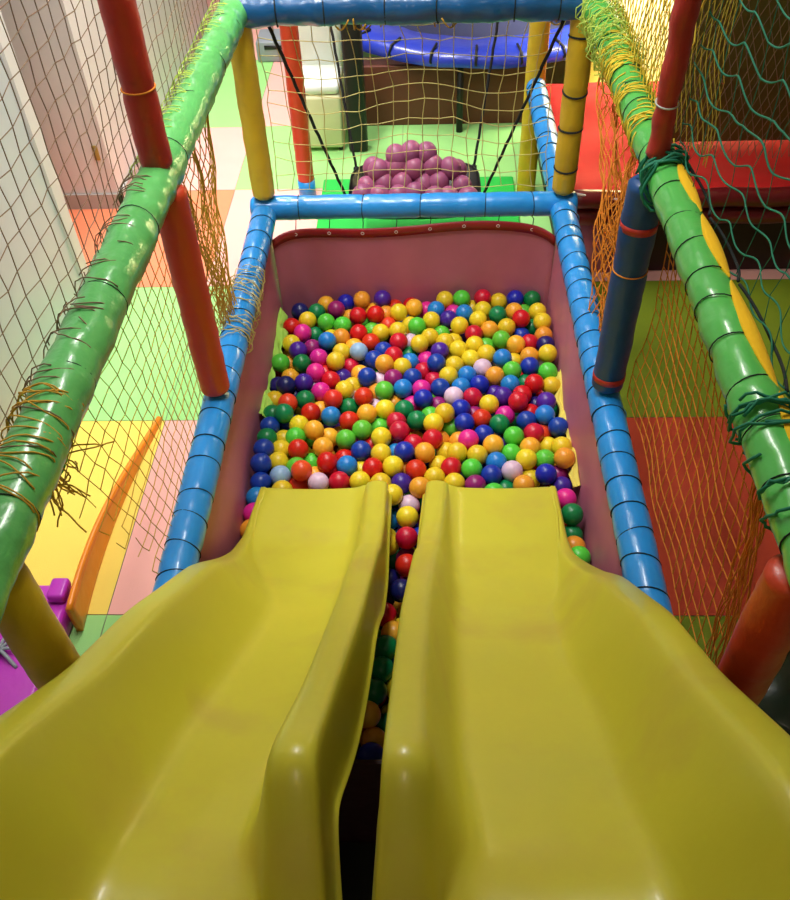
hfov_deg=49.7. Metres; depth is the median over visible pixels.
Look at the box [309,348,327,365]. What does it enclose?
ball
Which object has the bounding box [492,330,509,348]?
ball
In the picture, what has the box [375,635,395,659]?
ball
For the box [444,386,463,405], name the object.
ball
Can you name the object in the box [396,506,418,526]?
ball
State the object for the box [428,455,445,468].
ball
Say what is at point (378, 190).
ball
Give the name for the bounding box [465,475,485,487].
ball
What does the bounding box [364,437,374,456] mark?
ball
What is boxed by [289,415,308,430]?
ball
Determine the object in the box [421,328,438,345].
ball
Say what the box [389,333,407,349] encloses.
ball
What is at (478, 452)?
ball
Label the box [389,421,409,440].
ball
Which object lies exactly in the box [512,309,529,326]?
ball
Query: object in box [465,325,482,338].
ball
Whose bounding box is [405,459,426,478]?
ball
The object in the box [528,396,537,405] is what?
ball
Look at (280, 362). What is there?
ball
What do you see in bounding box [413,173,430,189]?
ball
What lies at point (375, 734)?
ball
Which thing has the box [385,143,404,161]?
ball
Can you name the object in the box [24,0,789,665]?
floor
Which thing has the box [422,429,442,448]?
ball
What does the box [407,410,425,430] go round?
ball
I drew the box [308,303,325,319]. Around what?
ball
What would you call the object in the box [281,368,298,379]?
ball
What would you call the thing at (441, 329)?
ball
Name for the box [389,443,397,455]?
ball
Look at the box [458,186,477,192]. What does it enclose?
ball
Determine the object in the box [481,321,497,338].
ball
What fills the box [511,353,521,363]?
ball
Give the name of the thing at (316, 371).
ball
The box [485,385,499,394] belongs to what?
ball
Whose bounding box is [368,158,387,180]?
ball
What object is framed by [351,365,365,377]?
ball
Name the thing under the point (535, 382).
ball
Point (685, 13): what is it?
post
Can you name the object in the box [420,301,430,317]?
ball
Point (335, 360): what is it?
ball
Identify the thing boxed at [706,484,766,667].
strands
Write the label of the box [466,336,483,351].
ball
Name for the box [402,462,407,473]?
ball
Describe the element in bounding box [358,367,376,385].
ball
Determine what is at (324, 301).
ball
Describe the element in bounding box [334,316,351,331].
ball
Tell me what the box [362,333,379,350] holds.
ball
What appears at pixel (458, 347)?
ball
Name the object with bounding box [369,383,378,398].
ball
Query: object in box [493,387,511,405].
ball
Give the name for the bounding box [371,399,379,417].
ball
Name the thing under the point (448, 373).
ball
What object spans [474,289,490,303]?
ball
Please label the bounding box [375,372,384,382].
ball
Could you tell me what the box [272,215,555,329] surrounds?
panel
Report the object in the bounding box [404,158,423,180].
ball
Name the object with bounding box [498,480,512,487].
ball
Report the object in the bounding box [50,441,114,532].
frayed yarn
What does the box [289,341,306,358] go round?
ball
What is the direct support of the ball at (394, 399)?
on the balls at (391, 612)
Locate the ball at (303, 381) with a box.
[294,373,313,390]
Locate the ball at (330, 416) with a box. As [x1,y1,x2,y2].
[321,406,340,425]
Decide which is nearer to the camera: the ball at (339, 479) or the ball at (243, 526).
the ball at (243, 526)
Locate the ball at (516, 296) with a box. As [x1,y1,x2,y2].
[506,290,523,304]
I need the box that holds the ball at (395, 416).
[386,412,405,428]
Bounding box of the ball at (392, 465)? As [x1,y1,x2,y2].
[383,455,403,476]
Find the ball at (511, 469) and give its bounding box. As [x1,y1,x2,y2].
[501,460,522,481]
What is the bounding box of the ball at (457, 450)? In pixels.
[447,442,467,461]
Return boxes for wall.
[0,0,207,193]
[589,0,673,81]
[672,0,789,141]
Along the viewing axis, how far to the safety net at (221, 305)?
2.73 m
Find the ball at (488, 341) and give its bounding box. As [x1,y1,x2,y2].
[482,338,494,348]
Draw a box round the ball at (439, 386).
[431,378,449,396]
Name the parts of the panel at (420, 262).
trim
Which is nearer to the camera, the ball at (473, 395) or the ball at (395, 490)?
the ball at (395, 490)
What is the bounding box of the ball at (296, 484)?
[289,478,308,488]
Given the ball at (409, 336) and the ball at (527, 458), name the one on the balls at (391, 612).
the ball at (409, 336)
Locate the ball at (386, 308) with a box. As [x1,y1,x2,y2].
[381,305,391,317]
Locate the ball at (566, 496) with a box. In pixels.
[557,488,576,508]
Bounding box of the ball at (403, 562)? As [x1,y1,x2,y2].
[395,554,412,576]
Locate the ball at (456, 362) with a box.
[445,356,463,371]
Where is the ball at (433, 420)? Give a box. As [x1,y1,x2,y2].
[423,413,443,430]
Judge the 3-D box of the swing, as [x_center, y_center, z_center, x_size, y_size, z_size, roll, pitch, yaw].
[0.099,-1.543,3.711,1.033,1.054,1.172,0,46,2]
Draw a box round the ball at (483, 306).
[474,301,490,317]
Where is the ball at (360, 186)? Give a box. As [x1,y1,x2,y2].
[352,184,370,194]
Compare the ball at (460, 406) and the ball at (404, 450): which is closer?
the ball at (404, 450)
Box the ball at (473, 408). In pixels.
[470,406,479,414]
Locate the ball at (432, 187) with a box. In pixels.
[425,186,442,192]
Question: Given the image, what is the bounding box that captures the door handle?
[91,145,100,159]
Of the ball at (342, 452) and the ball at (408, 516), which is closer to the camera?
the ball at (408, 516)
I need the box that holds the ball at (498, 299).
[490,293,506,307]
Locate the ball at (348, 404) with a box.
[340,398,358,413]
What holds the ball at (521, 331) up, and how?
on the balls at (391, 612)
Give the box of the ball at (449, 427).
[442,419,457,436]
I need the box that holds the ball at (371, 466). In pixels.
[362,458,382,478]
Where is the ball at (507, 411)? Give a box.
[495,406,514,423]
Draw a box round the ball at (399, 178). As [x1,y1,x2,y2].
[392,172,412,186]
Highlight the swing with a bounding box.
[267,20,564,219]
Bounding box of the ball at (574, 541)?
[567,536,585,547]
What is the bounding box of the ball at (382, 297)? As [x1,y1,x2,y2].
[374,290,390,306]
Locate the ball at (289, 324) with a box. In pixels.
[283,318,299,334]
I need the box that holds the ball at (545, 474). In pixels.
[535,463,556,484]
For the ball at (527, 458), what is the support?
on the ball at (531, 472)
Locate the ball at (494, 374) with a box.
[485,366,504,384]
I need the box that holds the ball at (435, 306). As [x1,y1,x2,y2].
[427,301,444,315]
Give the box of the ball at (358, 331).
[350,324,367,341]
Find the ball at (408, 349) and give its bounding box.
[402,346,417,356]
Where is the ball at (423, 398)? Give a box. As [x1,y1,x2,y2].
[413,389,432,408]
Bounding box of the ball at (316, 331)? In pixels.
[309,327,323,340]
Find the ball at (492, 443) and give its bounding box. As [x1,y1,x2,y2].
[483,434,503,453]
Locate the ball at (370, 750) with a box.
[357,742,382,759]
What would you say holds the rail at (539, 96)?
attached to the post at (535, 28)
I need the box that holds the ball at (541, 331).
[534,326,552,338]
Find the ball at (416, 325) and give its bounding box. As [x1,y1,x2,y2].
[408,317,425,334]
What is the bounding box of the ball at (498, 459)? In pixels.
[486,452,506,468]
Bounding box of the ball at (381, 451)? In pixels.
[371,443,391,463]
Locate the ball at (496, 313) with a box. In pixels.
[489,306,506,323]
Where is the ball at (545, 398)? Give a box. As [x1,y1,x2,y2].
[536,392,555,408]
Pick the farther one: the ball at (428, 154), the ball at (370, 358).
the ball at (428, 154)
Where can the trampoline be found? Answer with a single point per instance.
(517, 28)
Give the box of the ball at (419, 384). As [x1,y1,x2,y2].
[412,380,430,394]
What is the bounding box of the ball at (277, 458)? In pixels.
[269,452,288,469]
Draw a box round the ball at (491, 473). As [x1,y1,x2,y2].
[481,464,501,484]
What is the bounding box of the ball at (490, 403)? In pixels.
[479,394,498,413]
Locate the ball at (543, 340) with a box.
[536,336,554,350]
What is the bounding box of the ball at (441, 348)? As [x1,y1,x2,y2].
[430,342,448,358]
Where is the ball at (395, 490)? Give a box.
[388,484,402,505]
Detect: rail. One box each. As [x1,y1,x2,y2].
[0,0,246,622]
[152,205,275,591]
[239,0,582,30]
[250,191,577,219]
[526,78,557,190]
[550,200,672,614]
[575,0,789,585]
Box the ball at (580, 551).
[572,546,590,563]
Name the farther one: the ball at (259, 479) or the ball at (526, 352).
the ball at (526, 352)
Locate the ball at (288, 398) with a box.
[278,393,297,409]
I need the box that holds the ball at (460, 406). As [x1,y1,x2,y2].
[452,399,470,416]
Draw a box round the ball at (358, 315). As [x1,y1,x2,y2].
[349,307,366,323]
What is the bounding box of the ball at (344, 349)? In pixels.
[332,343,349,359]
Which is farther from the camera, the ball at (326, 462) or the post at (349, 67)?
the post at (349, 67)
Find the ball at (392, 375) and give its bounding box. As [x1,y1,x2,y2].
[384,369,402,386]
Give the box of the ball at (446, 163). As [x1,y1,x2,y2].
[441,156,460,179]
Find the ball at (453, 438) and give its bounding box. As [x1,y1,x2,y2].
[449,431,460,443]
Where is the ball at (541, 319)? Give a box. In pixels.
[533,313,551,328]
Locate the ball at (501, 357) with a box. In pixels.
[493,349,511,367]
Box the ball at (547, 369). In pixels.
[538,362,556,379]
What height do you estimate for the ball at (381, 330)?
0.074 m
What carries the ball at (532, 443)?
on the balls at (391, 612)
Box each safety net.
[0,0,138,443]
[54,233,203,573]
[111,0,219,167]
[182,114,237,328]
[256,21,565,191]
[588,71,636,332]
[609,0,704,122]
[627,242,753,661]
[638,0,742,167]
[651,0,789,159]
[679,0,789,393]
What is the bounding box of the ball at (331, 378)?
[321,371,339,389]
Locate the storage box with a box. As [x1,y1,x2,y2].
[256,29,282,61]
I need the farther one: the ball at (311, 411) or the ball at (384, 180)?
the ball at (384, 180)
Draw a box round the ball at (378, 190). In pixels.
[370,185,388,193]
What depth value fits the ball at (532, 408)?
3.18 m
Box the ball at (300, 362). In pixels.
[292,354,310,372]
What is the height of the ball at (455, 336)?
0.075 m
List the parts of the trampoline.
leg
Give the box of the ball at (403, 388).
[393,379,412,397]
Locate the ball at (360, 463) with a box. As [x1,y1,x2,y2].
[357,461,364,470]
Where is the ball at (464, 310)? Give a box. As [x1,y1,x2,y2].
[455,304,472,320]
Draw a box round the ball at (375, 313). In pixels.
[367,305,383,322]
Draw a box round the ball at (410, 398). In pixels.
[404,396,420,410]
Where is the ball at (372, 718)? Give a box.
[363,701,380,728]
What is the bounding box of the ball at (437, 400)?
[430,396,445,407]
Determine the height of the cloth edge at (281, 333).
0.046 m
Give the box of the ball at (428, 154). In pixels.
[419,141,436,162]
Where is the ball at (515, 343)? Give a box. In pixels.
[507,335,524,352]
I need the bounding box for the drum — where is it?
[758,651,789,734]
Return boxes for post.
[0,562,79,688]
[97,0,172,168]
[160,184,229,396]
[231,27,274,200]
[279,25,315,194]
[340,24,367,151]
[517,21,550,191]
[552,20,593,195]
[592,174,658,393]
[645,0,700,159]
[718,553,789,705]
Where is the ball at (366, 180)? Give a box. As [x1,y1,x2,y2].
[358,176,374,187]
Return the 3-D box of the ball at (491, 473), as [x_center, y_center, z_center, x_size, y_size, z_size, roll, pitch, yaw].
[0.335,0.088,2.963,0.075,0.076,0.075,18,49,19]
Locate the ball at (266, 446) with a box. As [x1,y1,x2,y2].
[253,438,273,455]
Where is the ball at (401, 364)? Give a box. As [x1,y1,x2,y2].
[393,358,411,375]
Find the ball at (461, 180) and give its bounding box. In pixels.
[451,175,471,191]
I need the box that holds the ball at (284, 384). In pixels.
[276,376,294,393]
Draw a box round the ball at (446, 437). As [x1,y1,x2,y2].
[440,430,449,442]
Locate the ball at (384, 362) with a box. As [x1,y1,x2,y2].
[375,354,393,372]
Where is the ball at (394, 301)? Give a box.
[388,299,401,306]
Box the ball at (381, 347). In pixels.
[374,342,390,353]
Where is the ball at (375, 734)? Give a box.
[360,727,384,747]
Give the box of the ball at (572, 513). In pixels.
[561,503,583,525]
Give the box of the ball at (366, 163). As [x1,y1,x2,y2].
[363,156,377,175]
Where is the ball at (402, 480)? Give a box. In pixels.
[391,473,411,493]
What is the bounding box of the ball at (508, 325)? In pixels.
[498,318,515,334]
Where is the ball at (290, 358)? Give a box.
[287,356,293,368]
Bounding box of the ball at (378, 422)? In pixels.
[371,418,388,431]
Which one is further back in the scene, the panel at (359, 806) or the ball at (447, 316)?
the ball at (447, 316)
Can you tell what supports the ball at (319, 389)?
on the balls at (391, 612)
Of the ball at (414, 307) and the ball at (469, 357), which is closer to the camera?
the ball at (469, 357)
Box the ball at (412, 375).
[403,368,421,385]
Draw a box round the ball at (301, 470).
[291,460,311,480]
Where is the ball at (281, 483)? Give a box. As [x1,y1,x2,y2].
[272,480,292,488]
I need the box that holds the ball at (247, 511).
[243,502,254,519]
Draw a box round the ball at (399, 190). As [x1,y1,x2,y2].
[389,184,406,193]
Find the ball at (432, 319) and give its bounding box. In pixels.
[423,311,439,328]
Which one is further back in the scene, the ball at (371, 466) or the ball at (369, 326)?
the ball at (369, 326)
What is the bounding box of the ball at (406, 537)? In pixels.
[395,526,417,548]
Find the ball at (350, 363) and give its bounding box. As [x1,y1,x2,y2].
[343,358,359,372]
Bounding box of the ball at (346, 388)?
[335,380,353,399]
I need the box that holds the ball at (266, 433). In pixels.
[257,428,276,442]
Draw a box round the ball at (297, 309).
[291,303,307,319]
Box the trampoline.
[362,20,594,132]
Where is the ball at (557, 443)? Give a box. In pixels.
[551,436,571,453]
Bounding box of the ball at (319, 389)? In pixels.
[311,382,329,400]
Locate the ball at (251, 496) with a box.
[246,487,260,503]
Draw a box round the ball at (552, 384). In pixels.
[542,376,560,394]
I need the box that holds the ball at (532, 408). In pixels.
[520,404,537,413]
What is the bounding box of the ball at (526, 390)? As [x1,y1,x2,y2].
[512,385,531,401]
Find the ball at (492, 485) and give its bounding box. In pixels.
[485,483,502,487]
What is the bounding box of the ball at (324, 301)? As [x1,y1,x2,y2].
[318,296,333,312]
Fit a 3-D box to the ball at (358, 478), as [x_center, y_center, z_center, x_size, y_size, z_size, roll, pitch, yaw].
[-0.122,0.110,2.971,0.075,0.075,0.075,8,47,10]
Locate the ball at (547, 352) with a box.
[538,344,556,362]
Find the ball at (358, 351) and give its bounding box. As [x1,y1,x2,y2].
[350,342,367,360]
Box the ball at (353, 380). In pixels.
[346,377,361,390]
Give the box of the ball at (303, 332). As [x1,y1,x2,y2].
[294,324,311,341]
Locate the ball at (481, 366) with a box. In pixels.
[473,359,491,375]
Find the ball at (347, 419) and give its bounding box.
[339,411,358,430]
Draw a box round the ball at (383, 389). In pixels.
[375,381,393,399]
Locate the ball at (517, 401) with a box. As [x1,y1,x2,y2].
[508,391,527,410]
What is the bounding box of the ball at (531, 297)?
[523,290,540,305]
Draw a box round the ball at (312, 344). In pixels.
[304,339,321,356]
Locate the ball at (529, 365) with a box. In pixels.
[520,357,538,374]
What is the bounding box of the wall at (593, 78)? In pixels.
[589,0,673,81]
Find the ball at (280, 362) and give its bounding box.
[272,353,289,371]
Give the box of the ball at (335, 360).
[326,352,344,369]
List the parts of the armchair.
backrest, seat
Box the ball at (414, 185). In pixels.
[406,182,424,193]
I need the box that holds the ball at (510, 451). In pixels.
[501,444,520,460]
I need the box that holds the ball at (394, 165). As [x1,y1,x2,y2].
[386,161,404,176]
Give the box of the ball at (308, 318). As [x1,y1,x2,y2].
[299,311,316,327]
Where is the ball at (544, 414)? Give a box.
[535,405,554,424]
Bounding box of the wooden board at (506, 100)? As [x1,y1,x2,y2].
[364,64,525,125]
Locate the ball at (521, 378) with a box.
[518,374,528,384]
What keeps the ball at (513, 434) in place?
on the balls at (391, 612)
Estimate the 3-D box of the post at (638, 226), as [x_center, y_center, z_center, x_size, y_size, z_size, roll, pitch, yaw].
[0.634,-0.430,2.350,0.097,0.683,0.096,-36,55,-28]
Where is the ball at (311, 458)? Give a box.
[303,453,317,466]
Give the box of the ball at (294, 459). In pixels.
[286,457,303,475]
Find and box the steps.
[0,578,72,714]
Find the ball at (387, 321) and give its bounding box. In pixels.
[380,317,395,327]
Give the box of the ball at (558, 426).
[548,417,567,436]
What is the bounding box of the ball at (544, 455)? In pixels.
[536,449,554,466]
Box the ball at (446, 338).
[436,333,453,347]
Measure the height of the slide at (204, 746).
1.282 m
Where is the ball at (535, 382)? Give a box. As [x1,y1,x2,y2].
[524,374,543,392]
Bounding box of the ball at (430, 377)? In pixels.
[424,372,438,384]
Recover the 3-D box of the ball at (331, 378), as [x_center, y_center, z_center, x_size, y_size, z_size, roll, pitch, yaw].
[-0.251,-0.272,3.340,0.075,0.075,0.075,13,48,15]
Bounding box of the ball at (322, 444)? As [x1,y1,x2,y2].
[313,437,332,455]
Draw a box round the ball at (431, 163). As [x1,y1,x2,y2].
[423,155,441,175]
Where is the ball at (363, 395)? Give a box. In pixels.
[354,387,373,405]
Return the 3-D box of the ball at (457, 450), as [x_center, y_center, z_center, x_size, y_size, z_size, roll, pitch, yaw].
[0.221,0.010,3.037,0.075,0.076,0.075,17,49,18]
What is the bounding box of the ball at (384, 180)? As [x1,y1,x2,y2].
[375,174,392,189]
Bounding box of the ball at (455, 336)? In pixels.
[450,333,462,340]
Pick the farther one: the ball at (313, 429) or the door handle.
the door handle
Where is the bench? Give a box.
[538,81,789,271]
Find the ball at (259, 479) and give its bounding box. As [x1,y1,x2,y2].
[250,472,271,487]
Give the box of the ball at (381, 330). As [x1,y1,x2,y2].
[372,324,389,341]
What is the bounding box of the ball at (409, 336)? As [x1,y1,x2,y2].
[406,333,414,345]
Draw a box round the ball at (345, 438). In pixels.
[336,429,355,448]
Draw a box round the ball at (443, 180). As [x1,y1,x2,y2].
[430,171,448,187]
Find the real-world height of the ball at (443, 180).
0.110 m
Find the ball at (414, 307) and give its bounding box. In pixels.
[406,299,422,315]
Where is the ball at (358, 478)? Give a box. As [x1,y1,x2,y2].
[349,471,370,487]
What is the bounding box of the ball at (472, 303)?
[468,300,475,311]
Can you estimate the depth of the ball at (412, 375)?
3.31 m
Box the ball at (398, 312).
[390,303,407,320]
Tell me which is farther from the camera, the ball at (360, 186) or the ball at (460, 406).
the ball at (360, 186)
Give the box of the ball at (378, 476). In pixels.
[370,473,390,483]
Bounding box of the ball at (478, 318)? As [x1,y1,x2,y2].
[469,311,486,326]
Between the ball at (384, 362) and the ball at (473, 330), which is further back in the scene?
the ball at (473, 330)
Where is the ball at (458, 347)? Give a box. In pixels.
[449,340,467,357]
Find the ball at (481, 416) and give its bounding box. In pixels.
[472,409,491,427]
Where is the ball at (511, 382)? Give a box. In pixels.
[500,375,519,391]
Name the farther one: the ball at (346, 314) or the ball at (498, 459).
the ball at (346, 314)
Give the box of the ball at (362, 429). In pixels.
[352,420,371,439]
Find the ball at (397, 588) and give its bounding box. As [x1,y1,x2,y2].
[389,579,406,602]
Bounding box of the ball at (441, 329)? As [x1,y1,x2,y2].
[435,325,449,334]
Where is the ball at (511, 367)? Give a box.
[502,361,521,377]
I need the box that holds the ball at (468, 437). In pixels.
[458,429,478,449]
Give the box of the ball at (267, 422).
[260,416,279,432]
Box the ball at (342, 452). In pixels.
[335,449,351,459]
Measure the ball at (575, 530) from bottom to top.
0.076 m
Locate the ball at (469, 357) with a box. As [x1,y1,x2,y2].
[461,349,479,366]
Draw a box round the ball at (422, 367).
[415,362,431,379]
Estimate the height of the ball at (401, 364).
0.075 m
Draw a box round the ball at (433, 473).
[424,467,444,480]
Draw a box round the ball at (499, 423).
[489,414,509,433]
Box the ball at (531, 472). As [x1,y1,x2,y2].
[522,469,539,486]
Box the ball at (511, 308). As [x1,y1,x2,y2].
[505,302,521,318]
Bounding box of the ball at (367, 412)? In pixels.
[357,404,376,422]
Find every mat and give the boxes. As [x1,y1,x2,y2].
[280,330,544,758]
[316,176,519,227]
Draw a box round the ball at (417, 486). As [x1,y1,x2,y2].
[409,477,428,497]
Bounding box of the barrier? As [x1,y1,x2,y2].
[65,416,160,630]
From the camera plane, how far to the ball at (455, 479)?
2.92 m
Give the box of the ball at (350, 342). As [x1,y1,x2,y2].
[346,338,361,347]
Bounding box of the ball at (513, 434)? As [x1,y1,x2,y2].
[503,426,523,445]
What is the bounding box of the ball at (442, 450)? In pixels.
[436,442,450,457]
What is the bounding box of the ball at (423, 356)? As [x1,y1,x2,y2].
[418,351,430,362]
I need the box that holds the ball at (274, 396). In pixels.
[268,391,282,405]
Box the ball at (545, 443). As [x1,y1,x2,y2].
[540,437,553,450]
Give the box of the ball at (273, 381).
[270,377,279,390]
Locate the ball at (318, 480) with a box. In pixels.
[308,472,328,488]
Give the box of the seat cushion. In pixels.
[302,65,341,94]
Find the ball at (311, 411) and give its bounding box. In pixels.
[301,403,320,420]
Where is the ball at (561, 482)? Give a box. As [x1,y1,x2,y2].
[551,476,572,490]
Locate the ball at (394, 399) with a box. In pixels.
[389,395,401,405]
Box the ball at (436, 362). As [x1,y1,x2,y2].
[427,353,445,371]
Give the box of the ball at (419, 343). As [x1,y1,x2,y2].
[410,335,428,352]
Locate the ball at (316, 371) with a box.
[306,363,324,381]
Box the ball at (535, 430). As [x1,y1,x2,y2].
[524,423,543,441]
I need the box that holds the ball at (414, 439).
[404,434,422,448]
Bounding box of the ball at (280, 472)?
[270,465,290,483]
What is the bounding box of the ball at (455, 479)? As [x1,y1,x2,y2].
[444,473,464,486]
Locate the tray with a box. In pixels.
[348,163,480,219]
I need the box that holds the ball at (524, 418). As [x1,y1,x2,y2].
[516,411,536,430]
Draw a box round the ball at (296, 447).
[288,439,308,458]
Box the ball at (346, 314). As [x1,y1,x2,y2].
[343,309,355,326]
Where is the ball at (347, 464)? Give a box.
[337,455,357,475]
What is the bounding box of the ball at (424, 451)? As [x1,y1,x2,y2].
[414,442,434,462]
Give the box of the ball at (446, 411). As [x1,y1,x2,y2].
[435,403,454,422]
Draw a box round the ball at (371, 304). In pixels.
[365,303,375,312]
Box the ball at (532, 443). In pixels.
[519,437,540,452]
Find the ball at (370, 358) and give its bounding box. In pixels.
[365,350,381,368]
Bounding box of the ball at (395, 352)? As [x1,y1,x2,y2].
[385,346,402,361]
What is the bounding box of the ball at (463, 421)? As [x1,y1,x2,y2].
[454,413,474,431]
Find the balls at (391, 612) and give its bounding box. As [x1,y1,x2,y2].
[275,315,567,734]
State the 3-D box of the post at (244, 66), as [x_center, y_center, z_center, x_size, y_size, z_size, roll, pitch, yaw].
[-0.539,-1.262,3.209,0.093,0.678,0.092,5,46,7]
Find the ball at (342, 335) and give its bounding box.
[333,328,349,344]
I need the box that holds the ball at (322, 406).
[315,401,326,419]
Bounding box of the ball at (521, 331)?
[512,327,529,336]
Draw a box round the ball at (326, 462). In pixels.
[316,452,337,472]
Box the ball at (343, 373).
[336,368,350,380]
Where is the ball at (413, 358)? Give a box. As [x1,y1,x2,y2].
[403,353,418,367]
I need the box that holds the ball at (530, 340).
[523,334,537,348]
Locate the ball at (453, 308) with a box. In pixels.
[445,305,458,311]
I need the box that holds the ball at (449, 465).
[441,457,461,476]
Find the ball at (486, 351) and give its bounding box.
[477,344,495,361]
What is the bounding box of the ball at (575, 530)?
[565,525,582,538]
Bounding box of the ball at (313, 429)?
[304,420,323,439]
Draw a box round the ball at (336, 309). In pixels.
[327,301,344,317]
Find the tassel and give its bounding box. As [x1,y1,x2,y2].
[0,638,17,668]
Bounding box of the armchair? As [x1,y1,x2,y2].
[298,25,346,149]
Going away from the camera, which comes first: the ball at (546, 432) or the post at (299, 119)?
the ball at (546, 432)
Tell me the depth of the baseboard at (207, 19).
5.64 m
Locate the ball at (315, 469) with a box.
[307,466,324,481]
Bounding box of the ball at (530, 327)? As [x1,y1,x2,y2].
[525,319,536,334]
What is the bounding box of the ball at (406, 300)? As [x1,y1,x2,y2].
[403,297,415,305]
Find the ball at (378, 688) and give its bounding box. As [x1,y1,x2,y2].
[368,678,386,704]
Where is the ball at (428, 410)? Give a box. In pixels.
[422,406,435,415]
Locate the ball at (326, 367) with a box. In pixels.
[320,365,334,381]
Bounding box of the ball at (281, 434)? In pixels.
[276,430,287,439]
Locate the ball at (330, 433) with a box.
[322,428,337,446]
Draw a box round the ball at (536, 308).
[529,303,546,318]
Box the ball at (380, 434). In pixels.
[371,427,390,445]
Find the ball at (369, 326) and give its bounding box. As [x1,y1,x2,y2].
[365,322,376,333]
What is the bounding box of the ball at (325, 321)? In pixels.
[317,313,334,330]
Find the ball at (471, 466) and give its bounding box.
[461,458,482,477]
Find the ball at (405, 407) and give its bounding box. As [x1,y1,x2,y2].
[395,400,413,418]
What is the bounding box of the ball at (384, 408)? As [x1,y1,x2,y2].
[375,399,394,418]
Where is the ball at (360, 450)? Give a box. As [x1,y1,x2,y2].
[351,441,370,460]
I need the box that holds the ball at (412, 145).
[402,140,419,161]
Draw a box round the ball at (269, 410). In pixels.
[263,405,276,417]
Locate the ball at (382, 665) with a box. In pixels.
[371,656,392,681]
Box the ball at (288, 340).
[282,335,299,351]
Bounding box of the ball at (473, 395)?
[463,387,481,405]
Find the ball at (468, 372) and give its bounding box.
[458,366,476,381]
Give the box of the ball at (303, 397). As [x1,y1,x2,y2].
[296,390,314,408]
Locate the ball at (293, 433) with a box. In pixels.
[285,427,305,442]
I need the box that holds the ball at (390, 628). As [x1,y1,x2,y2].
[381,621,398,640]
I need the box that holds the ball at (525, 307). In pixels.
[521,304,530,317]
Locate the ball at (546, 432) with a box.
[540,424,551,437]
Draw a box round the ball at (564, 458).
[554,447,574,468]
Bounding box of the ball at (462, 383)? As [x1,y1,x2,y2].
[451,377,470,392]
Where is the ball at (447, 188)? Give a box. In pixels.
[442,186,457,192]
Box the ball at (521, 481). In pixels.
[513,475,534,487]
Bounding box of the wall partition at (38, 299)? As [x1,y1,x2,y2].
[0,54,81,446]
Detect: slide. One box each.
[0,481,391,899]
[372,480,789,899]
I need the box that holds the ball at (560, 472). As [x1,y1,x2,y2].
[554,465,568,477]
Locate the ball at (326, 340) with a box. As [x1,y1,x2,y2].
[318,332,335,349]
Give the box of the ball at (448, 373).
[439,366,457,384]
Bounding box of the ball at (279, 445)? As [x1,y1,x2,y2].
[273,440,289,456]
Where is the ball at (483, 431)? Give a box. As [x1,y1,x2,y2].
[474,425,493,444]
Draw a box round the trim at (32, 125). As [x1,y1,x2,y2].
[0,11,87,283]
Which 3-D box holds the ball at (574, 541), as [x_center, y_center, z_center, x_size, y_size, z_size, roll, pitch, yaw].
[0.583,0.316,2.777,0.075,0.076,0.075,19,50,20]
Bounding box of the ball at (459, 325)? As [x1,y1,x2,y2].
[450,316,468,334]
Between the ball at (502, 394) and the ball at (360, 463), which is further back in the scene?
the ball at (502, 394)
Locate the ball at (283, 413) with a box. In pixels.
[274,403,293,422]
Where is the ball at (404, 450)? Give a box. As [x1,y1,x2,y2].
[394,441,414,461]
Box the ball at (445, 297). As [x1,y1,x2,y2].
[436,291,452,307]
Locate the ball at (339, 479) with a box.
[329,471,349,488]
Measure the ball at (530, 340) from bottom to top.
0.076 m
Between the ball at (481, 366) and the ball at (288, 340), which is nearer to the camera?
the ball at (481, 366)
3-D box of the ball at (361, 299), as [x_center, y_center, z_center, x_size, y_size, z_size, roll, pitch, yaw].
[-0.143,-0.650,3.685,0.075,0.075,0.075,23,51,23]
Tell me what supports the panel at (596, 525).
attached to the rail at (640, 564)
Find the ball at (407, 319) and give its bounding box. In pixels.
[402,316,413,332]
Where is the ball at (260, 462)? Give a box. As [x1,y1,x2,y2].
[250,453,271,472]
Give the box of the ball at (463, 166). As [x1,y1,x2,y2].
[451,159,466,180]
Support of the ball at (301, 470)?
on the ball
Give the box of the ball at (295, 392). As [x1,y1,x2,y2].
[291,388,299,396]
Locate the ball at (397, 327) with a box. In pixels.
[389,322,406,335]
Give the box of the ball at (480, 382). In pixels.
[470,375,488,393]
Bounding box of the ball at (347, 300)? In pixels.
[337,294,353,310]
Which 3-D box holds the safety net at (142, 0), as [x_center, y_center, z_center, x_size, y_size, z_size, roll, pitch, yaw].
[-0.631,-1.556,2.121,0.028,1.253,1.257,0,46,2]
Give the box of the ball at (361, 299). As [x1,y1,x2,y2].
[353,291,370,307]
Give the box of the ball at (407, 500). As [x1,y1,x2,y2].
[398,495,419,511]
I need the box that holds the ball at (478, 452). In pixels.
[467,445,487,464]
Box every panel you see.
[199,238,283,561]
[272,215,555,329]
[339,759,381,841]
[546,234,621,575]
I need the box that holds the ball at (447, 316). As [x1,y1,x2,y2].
[440,310,456,327]
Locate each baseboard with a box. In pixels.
[63,193,122,208]
[120,9,211,200]
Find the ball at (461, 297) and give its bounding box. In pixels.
[453,290,469,305]
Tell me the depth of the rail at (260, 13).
2.89 m
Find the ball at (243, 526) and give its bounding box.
[240,519,248,536]
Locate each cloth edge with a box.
[259,307,287,416]
[555,369,579,487]
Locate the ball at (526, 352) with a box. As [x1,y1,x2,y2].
[520,347,538,360]
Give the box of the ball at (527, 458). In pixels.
[516,449,536,469]
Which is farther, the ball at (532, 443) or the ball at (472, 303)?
the ball at (472, 303)
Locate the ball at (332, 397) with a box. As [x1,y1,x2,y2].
[323,389,342,407]
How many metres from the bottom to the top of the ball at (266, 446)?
0.074 m
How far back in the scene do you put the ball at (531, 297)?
3.64 m

